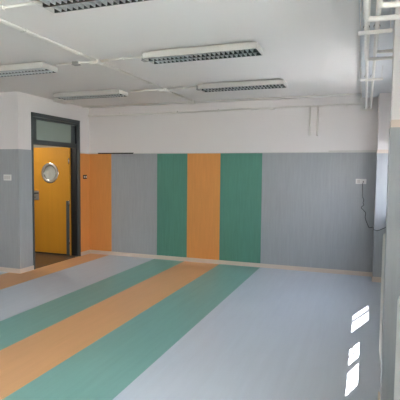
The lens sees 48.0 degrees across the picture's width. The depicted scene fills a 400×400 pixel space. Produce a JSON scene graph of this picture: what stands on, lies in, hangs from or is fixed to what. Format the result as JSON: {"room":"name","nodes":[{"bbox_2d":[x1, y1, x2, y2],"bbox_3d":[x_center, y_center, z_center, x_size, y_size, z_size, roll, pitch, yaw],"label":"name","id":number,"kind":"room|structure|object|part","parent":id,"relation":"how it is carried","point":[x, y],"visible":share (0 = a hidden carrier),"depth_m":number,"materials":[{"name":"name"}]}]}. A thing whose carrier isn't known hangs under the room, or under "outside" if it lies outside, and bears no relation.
{"room":"empty classroom","nodes":[
{"label":"empty classroom","id":0,"kind":"room"},
{"bbox_2d":[0,91,25,268],"bbox_3d":[-4.355,-0.311,7.569,3.412,2.797,0.176,2,4,20],"label":"wall","id":1,"kind":"structure","parent":0,"point":[12,104],"depth_m":6.96,"materials":[{"name":"white paint"}]},
{"bbox_2d":[3,175,10,180],"bbox_3d":[-2.989,-0.349,6.963,0.150,0.092,0.015,2,4,20],"label":"light switch","id":2,"kind":"object","parent":1,"relation":"attached to","point":[6,177],"visible":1,"depth_m":6.96,"materials":[{"name":"white plastic"}]},
{"bbox_2d":[0,267,19,272],"bbox_3d":[-4.400,1.056,7.565,3.412,0.068,0.012,2,4,20],"label":"baseboard","id":3,"kind":"structure","parent":1,"relation":"attached to","point":[3,269],"depth_m":7.04,"materials":[{"name":"beige"}]},
{"bbox_2d":[34,145,54,147],"bbox_3d":[-3.647,-0.373,8.679,2.776,2.797,2.400,2,4,20],"label":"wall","id":4,"kind":"structure","parent":0,"point":[35,146],"depth_m":9.61,"materials":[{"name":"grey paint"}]},
{"bbox_2d":[19,93,89,268],"bbox_3d":[-2.531,-0.309,7.816,0.156,2.797,1.883,2,4,20],"label":"wall","id":5,"kind":"structure","parent":0,"point":[36,104],"depth_m":7.24,"materials":[{"name":"white paint"}]},
{"bbox_2d":[20,250,89,273],"bbox_3d":[-2.469,1.056,7.861,0.012,0.068,1.895,2,4,20],"label":"baseboard","id":6,"kind":"structure","parent":5,"relation":"attached to","point":[29,268],"depth_m":7.18,"materials":[{"name":"beige"}]},
{"bbox_2d":[31,112,80,268],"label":"door","id":7,"kind":"structure","parent":5,"relation":"in","point":[56,193],"depth_m":8.40,"materials":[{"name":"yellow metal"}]},
{"bbox_3d":[-3.148,-0.091,8.616,0.138,0.180,0.006,2,4,20],"label":"lock plate","id":8,"kind":"part","parent":7,"relation":"part of","materials":[{"name":"silver metal"}]},
{"bbox_3d":[-2.830,-0.511,8.500,0.330,0.330,0.008,2,4,20],"label":"porthole glass","id":9,"kind":"part","parent":7,"relation":"part of","materials":[{"name":"glass"}]},
{"bbox_3d":[-2.520,-1.169,7.728,0.005,0.335,0.970,2,4,20],"label":"transom glass","id":10,"kind":"part","parent":7,"relation":"part of","materials":[{"name":"glass"}]},
{"bbox_3d":[-2.517,-1.147,7.729,0.070,0.440,1.197,2,4,20],"label":"transom frame","id":11,"kind":"part","parent":7,"relation":"part of","materials":[{"name":"grey metal"}]},
{"bbox_2d":[0,0,361,107],"bbox_3d":[-3.334,-1.450,2.320,8.860,0.150,12.613,2,4,20],"label":"ceiling","id":12,"kind":"structure","parent":0,"point":[313,46],"depth_m":4.27,"materials":[{"name":"white paint"}]},
{"bbox_2d":[0,2,36,10],"bbox_3d":[-1.779,-1.416,3.403,1.440,0.031,0.040,2,4,20],"label":"cable conduit","id":13,"kind":"object","parent":12,"relation":"attached to","point":[3,8],"visible":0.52,"depth_m":3.23,"materials":[{"name":"white plastic"}]},
{"bbox_2d":[0,62,57,76],"bbox_3d":[-2.212,-1.505,5.205,1.151,0.079,0.264,2,4,20],"label":"light","id":14,"kind":"object","parent":12,"relation":"attached to","point":[32,68],"visible":1,"depth_m":5.05,"materials":[{"name":"white metal"}]},
{"bbox_3d":[-2.212,-1.484,5.206,1.135,0.034,0.246,2,4,20],"label":"louver rail","id":15,"kind":"part","parent":14,"relation":"part of","materials":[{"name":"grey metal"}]},
{"bbox_2d":[57,61,89,65],"bbox_3d":[-1.379,-1.508,4.947,0.465,0.031,0.040,2,4,20],"label":"cable conduit","id":16,"kind":"object","parent":12,"relation":"attached to","point":[82,62],"visible":0.67,"depth_m":4.96,"materials":[{"name":"white plastic"}]},
{"bbox_2d":[71,61,80,65],"bbox_3d":[-1.363,-1.504,4.941,0.076,0.039,0.076,2,4,20],"label":"junction box","id":17,"kind":"object","parent":12,"relation":"attached to","point":[75,63],"visible":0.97,"depth_m":4.91,"materials":[{"name":"grey plastic"}]},
{"bbox_2d":[29,0,150,13],"bbox_3d":[-0.541,-1.345,2.883,1.151,0.079,0.264,2,4,20],"label":"light","id":18,"kind":"object","parent":12,"relation":"attached to","point":[54,6],"visible":1,"depth_m":3.03,"materials":[{"name":"white metal"}]},
{"bbox_2d":[53,89,127,99],"bbox_3d":[-1.662,-1.599,6.790,1.151,0.079,0.264,2,4,20],"label":"light","id":19,"kind":"object","parent":12,"relation":"attached to","point":[106,93],"visible":1,"depth_m":6.71,"materials":[{"name":"white metal"}]},
{"bbox_3d":[-1.662,-1.577,6.791,1.135,0.034,0.246,2,4,20],"label":"louver rail","id":20,"kind":"part","parent":19,"relation":"part of","materials":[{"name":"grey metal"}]},
{"bbox_2d":[0,19,192,101],"bbox_3d":[-1.853,-1.381,2.840,0.060,0.026,10.000,2,4,20],"label":"conduit","id":21,"kind":"object","parent":12,"relation":"attached to","point":[2,21],"visible":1,"depth_m":4.47,"materials":[{"name":"white plastic"}]},
{"bbox_2d":[90,59,102,65],"bbox_3d":[-1.124,-1.488,4.854,0.106,0.054,0.106,2,4,20],"label":"junction box","id":22,"kind":"object","parent":12,"relation":"attached to","point":[97,62],"visible":0.91,"depth_m":4.82,"materials":[{"name":"white plastic"}]},
{"bbox_2d":[100,56,141,61],"bbox_3d":[-0.811,-1.490,4.739,0.545,0.031,0.040,2,4,20],"label":"cable conduit","id":23,"kind":"object","parent":12,"relation":"attached to","point":[139,57],"visible":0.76,"depth_m":4.73,"materials":[{"name":"white plastic"}]},
{"bbox_2d":[131,89,158,91],"bbox_3d":[-0.795,-1.605,6.583,0.495,0.031,0.040,2,4,20],"label":"cable conduit","id":24,"kind":"object","parent":12,"relation":"attached to","point":[145,90],"visible":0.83,"depth_m":6.57,"materials":[{"name":"white plastic"}]},
{"bbox_2d":[159,88,167,92],"bbox_3d":[-0.522,-1.583,6.463,0.106,0.054,0.106,2,4,20],"label":"junction box","id":25,"kind":"object","parent":12,"relation":"attached to","point":[164,90],"visible":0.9,"depth_m":6.43,"materials":[{"name":"white plastic"}]},
{"bbox_2d":[166,86,195,89],"bbox_3d":[-0.240,-1.584,6.338,0.515,0.031,0.040,2,4,20],"label":"cable conduit","id":26,"kind":"object","parent":12,"relation":"attached to","point":[192,86],"visible":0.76,"depth_m":6.34,"materials":[{"name":"white plastic"}]},
{"bbox_2d":[142,41,262,63],"bbox_3d":[0.015,-1.432,4.370,1.151,0.079,0.264,2,4,20],"label":"light","id":27,"kind":"object","parent":12,"relation":"attached to","point":[242,49],"visible":1,"depth_m":4.31,"materials":[{"name":"white metal"}]},
{"bbox_3d":[0.015,-1.411,4.371,1.135,0.034,0.246,2,4,20],"label":"louver rail","id":28,"kind":"part","parent":27,"relation":"part of","materials":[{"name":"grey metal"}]},
{"bbox_2d":[82,93,361,107],"bbox_3d":[0.110,-1.627,7.519,4.898,0.080,0.020,2,4,20],"label":"cable conduit","id":29,"kind":"object","parent":12,"relation":"attached to","point":[350,93],"visible":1,"depth_m":7.34,"materials":[{"name":"white plastic"}]},
{"bbox_2d":[198,79,286,91],"bbox_3d":[0.560,-1.527,5.983,1.151,0.079,0.264,2,4,20],"label":"light","id":30,"kind":"object","parent":12,"relation":"attached to","point":[269,83],"visible":1,"depth_m":5.91,"materials":[{"name":"white metal"}]},
{"bbox_3d":[0.560,-1.506,5.985,1.135,0.034,0.246,2,4,20],"label":"louver rail","id":31,"kind":"part","parent":30,"relation":"part of","materials":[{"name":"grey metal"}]},
{"bbox_2d":[358,0,394,97],"bbox_3d":[0.526,-1.234,0.915,0.435,0.035,12.613,2,4,20],"label":"beam","id":32,"kind":"structure","parent":12,"relation":"attached to","point":[385,40],"depth_m":4.38,"materials":[{"name":"white paint"}]},
{"bbox_2d":[360,96,378,110],"bbox_3d":[2.549,-1.462,6.745,0.270,0.228,0.030,2,4,20],"label":"bracket","id":33,"kind":"object","parent":32,"relation":"attached to","point":[378,96],"visible":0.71,"depth_m":6.75,"materials":[{"name":"white metal"}]},
{"bbox_3d":[2.548,-1.357,6.752,0.270,0.019,0.030,2,4,20],"label":"rail","id":34,"kind":"part","parent":33,"relation":"part of","materials":[{"name":"white metal"}]},
{"bbox_2d":[360,65,382,80],"bbox_3d":[1.857,-1.381,4.859,0.236,0.168,0.030,2,4,20],"label":"bracket","id":35,"kind":"object","parent":32,"relation":"attached to","point":[369,79],"visible":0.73,"depth_m":4.86,"materials":[{"name":"white metal"}]},
{"bbox_2d":[365,0,370,108],"bbox_3d":[0.382,-1.073,0.987,0.029,0.088,12.592,2,4,20],"label":"pipe","id":36,"kind":"object","parent":35,"relation":"attached to","point":[366,62],"visible":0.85,"depth_m":4.62,"materials":[{"name":"white metal"}]},
{"bbox_3d":[1.856,-1.306,4.864,0.236,0.019,0.030,2,4,20],"label":"rail","id":37,"kind":"part","parent":35,"relation":"part of","materials":[{"name":"white metal"}]},
{"bbox_2d":[370,14,380,108],"bbox_3d":[0.443,-1.071,0.965,0.029,0.088,12.592,2,4,20],"label":"pipe","id":38,"kind":"object","parent":35,"relation":"attached to","point":[374,54],"visible":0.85,"depth_m":4.75,"materials":[{"name":"white metal"}]},
{"bbox_2d":[358,0,392,35],"bbox_3d":[1.130,-1.211,2.885,0.206,0.274,0.030,2,4,20],"label":"bracket","id":39,"kind":"object","parent":32,"relation":"attached to","point":[379,31],"visible":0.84,"depth_m":2.89,"materials":[{"name":"white metal"}]},
{"bbox_3d":[1.129,-1.083,2.893,0.206,0.019,0.030,2,4,20],"label":"rail","id":40,"kind":"part","parent":39,"relation":"part of","materials":[{"name":"white metal"}]},
{"bbox_2d":[364,20,392,60],"bbox_3d":[-0.038,-0.897,-0.661,0.392,0.026,9.194,2,4,20],"label":"pipe","id":41,"kind":"object","parent":39,"relation":"attached to","point":[366,24],"visible":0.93,"depth_m":3.44,"materials":[{"name":"white metal"}]},
{"bbox_2d":[373,1,392,53],"bbox_3d":[-0.046,-0.890,-0.775,0.328,0.026,8.974,2,4,20],"label":"pipe","id":42,"kind":"object","parent":39,"relation":"attached to","point":[378,9],"visible":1,"depth_m":3.12,"materials":[{"name":"white metal"}]},
{"bbox_2d":[0,253,380,399],"bbox_3d":[-3.278,1.452,2.730,8.860,0.101,13.100,2,4,20],"label":"floor","id":43,"kind":"structure","parent":0,"point":[90,326],"depth_m":4.49,"materials":[{"name":"laminate"}]},
{"bbox_2d":[379,233,384,370],"bbox_3d":[1.492,0.848,3.418,0.198,1.110,0.688,2,4,20],"label":"radiator","id":44,"kind":"object","parent":43,"relation":"on","point":[383,246],"visible":0.13,"depth_m":3.52,"materials":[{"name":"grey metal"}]},
{"bbox_2d":[394,296,399,399],"bbox_3d":[0.765,0.963,1.460,0.214,1.110,0.853,2,4,20],"label":"radiator","id":45,"kind":"object","parent":43,"relation":"on","point":[397,356],"visible":1,"depth_m":1.75,"materials":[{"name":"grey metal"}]},
{"bbox_2d":[89,96,378,271],"bbox_3d":[0.455,-0.282,7.829,5.854,2.797,0.206,2,4,20],"label":"wall","id":46,"kind":"structure","parent":0,"point":[212,201],"depth_m":7.65,"materials":[{"name":"white paint"}]},
{"bbox_2d":[98,153,132,153],"bbox_3d":[-1.588,-0.877,8.434,0.760,0.022,0.012,2,4,20],"label":"trim","id":47,"kind":"structure","parent":46,"relation":"attached to","point":[98,153],"depth_m":8.43,"materials":[{"name":"grey"}]},
{"bbox_2d":[88,103,362,116],"bbox_3d":[0.182,-1.537,7.732,4.935,0.061,0.036,2,4,20],"label":"pipe","id":48,"kind":"object","parent":46,"relation":"attached to","point":[346,104],"visible":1,"depth_m":7.69,"materials":[{"name":"white metal"}]},
{"bbox_2d":[90,250,371,276],"bbox_3d":[0.276,1.082,7.859,5.168,0.068,0.012,2,4,20],"label":"baseboard","id":49,"kind":"structure","parent":46,"relation":"attached to","point":[298,268],"depth_m":7.71,"materials":[{"name":"beige wood"}]},
{"bbox_2d":[89,150,376,153],"bbox_3d":[0.291,-0.823,7.747,5.158,0.034,0.014,2,4,20],"label":"trim","id":50,"kind":"structure","parent":46,"relation":"attached to","point":[330,151],"depth_m":7.18,"materials":[{"name":"grey plastic"}]},
{"bbox_2d":[309,107,310,135],"bbox_3d":[1.757,-1.254,7.164,0.027,0.462,0.046,2,4,20],"label":"pipe","id":51,"kind":"object","parent":46,"relation":"attached to","point":[309,107],"visible":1,"depth_m":7.15,"materials":[{"name":"white metal"}]},
{"bbox_2d":[316,106,318,135],"bbox_3d":[1.865,-1.251,7.125,0.027,0.462,0.046,2,4,20],"label":"pipe","id":52,"kind":"object","parent":46,"relation":"attached to","point":[317,106],"visible":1,"depth_m":7.11,"materials":[{"name":"white metal"}]},
{"bbox_2d":[356,179,365,183],"bbox_3d":[2.497,-0.288,6.961,0.155,0.078,0.015,2,4,20],"label":"wall socket","id":53,"kind":"object","parent":46,"relation":"attached to","point":[358,181],"visible":1,"depth_m":6.96,"materials":[{"name":"white plastic"}]},
{"bbox_3d":[2.525,-0.286,6.935,0.016,0.016,0.024,2,4,20],"label":"plug","id":54,"kind":"object","parent":53,"relation":"attached to","visible":0},
{"bbox_2d":[361,183,385,230],"bbox_3d":[2.619,0.089,6.745,0.165,0.713,0.492,0,4,-9],"label":"power cable","id":55,"kind":"object","parent":54,"relation":"hanging from","point":[362,183],"visible":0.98,"depth_m":6.95,"materials":[{"name":"black plastic"}]},
{"bbox_2d":[372,93,390,276],"bbox_3d":[2.728,-0.190,6.703,0.196,2.797,0.355,2,4,20],"label":"wall pier","id":56,"kind":"object","parent":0,"point":[384,112],"visible":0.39,"depth_m":6.54,"materials":[{"name":"white paint"}]},
{"bbox_2d":[376,120,399,153],"bbox_3d":[2.053,-0.606,4.833,0.205,0.053,4.265,2,4,20],"label":"trim","id":57,"kind":"structure","parent":56,"relation":"attached to","point":[393,123],"depth_m":2.87,"materials":[{"name":"beige"}]},
{"bbox_2d":[380,0,399,399],"bbox_3d":[1.342,0.031,2.948,0.209,2.797,0.158,2,4,20],"label":"wall pier","id":58,"kind":"object","parent":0,"point":[391,290],"visible":1,"depth_m":2.92,"materials":[{"name":"white paint"}]},
{"bbox_3d":[0.761,0.152,0.910,0.106,2.797,12.613,2,4,20],"label":"wall","id":59,"kind":"structure","parent":0,"visible":0},
{"bbox_2d":[371,272,380,399],"bbox_3d":[2.030,1.275,4.952,0.227,0.078,4.275,2,4,20],"label":"baseboard","id":60,"kind":"structure","parent":59,"relation":"attached to","point":[374,279],"depth_m":6.62,"materials":[{"name":"beige"}]},
{"bbox_2d":[363,0,399,21],"bbox_3d":[-0.259,-0.781,-1.255,0.393,0.029,7.915,2,4,20],"label":"pipe","id":61,"kind":"object","parent":59,"relation":"attached to","point":[366,3],"visible":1,"depth_m":2.44,"materials":[{"name":"white metal"}]},
{"bbox_2d":[377,0,399,7],"bbox_3d":[-0.264,-0.774,-1.360,0.330,0.029,7.715,2,4,20],"label":"pipe","id":62,"kind":"object","parent":59,"relation":"attached to","point":[380,3],"visible":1,"depth_m":2.26,"materials":[{"name":"white metal"}]}
]}

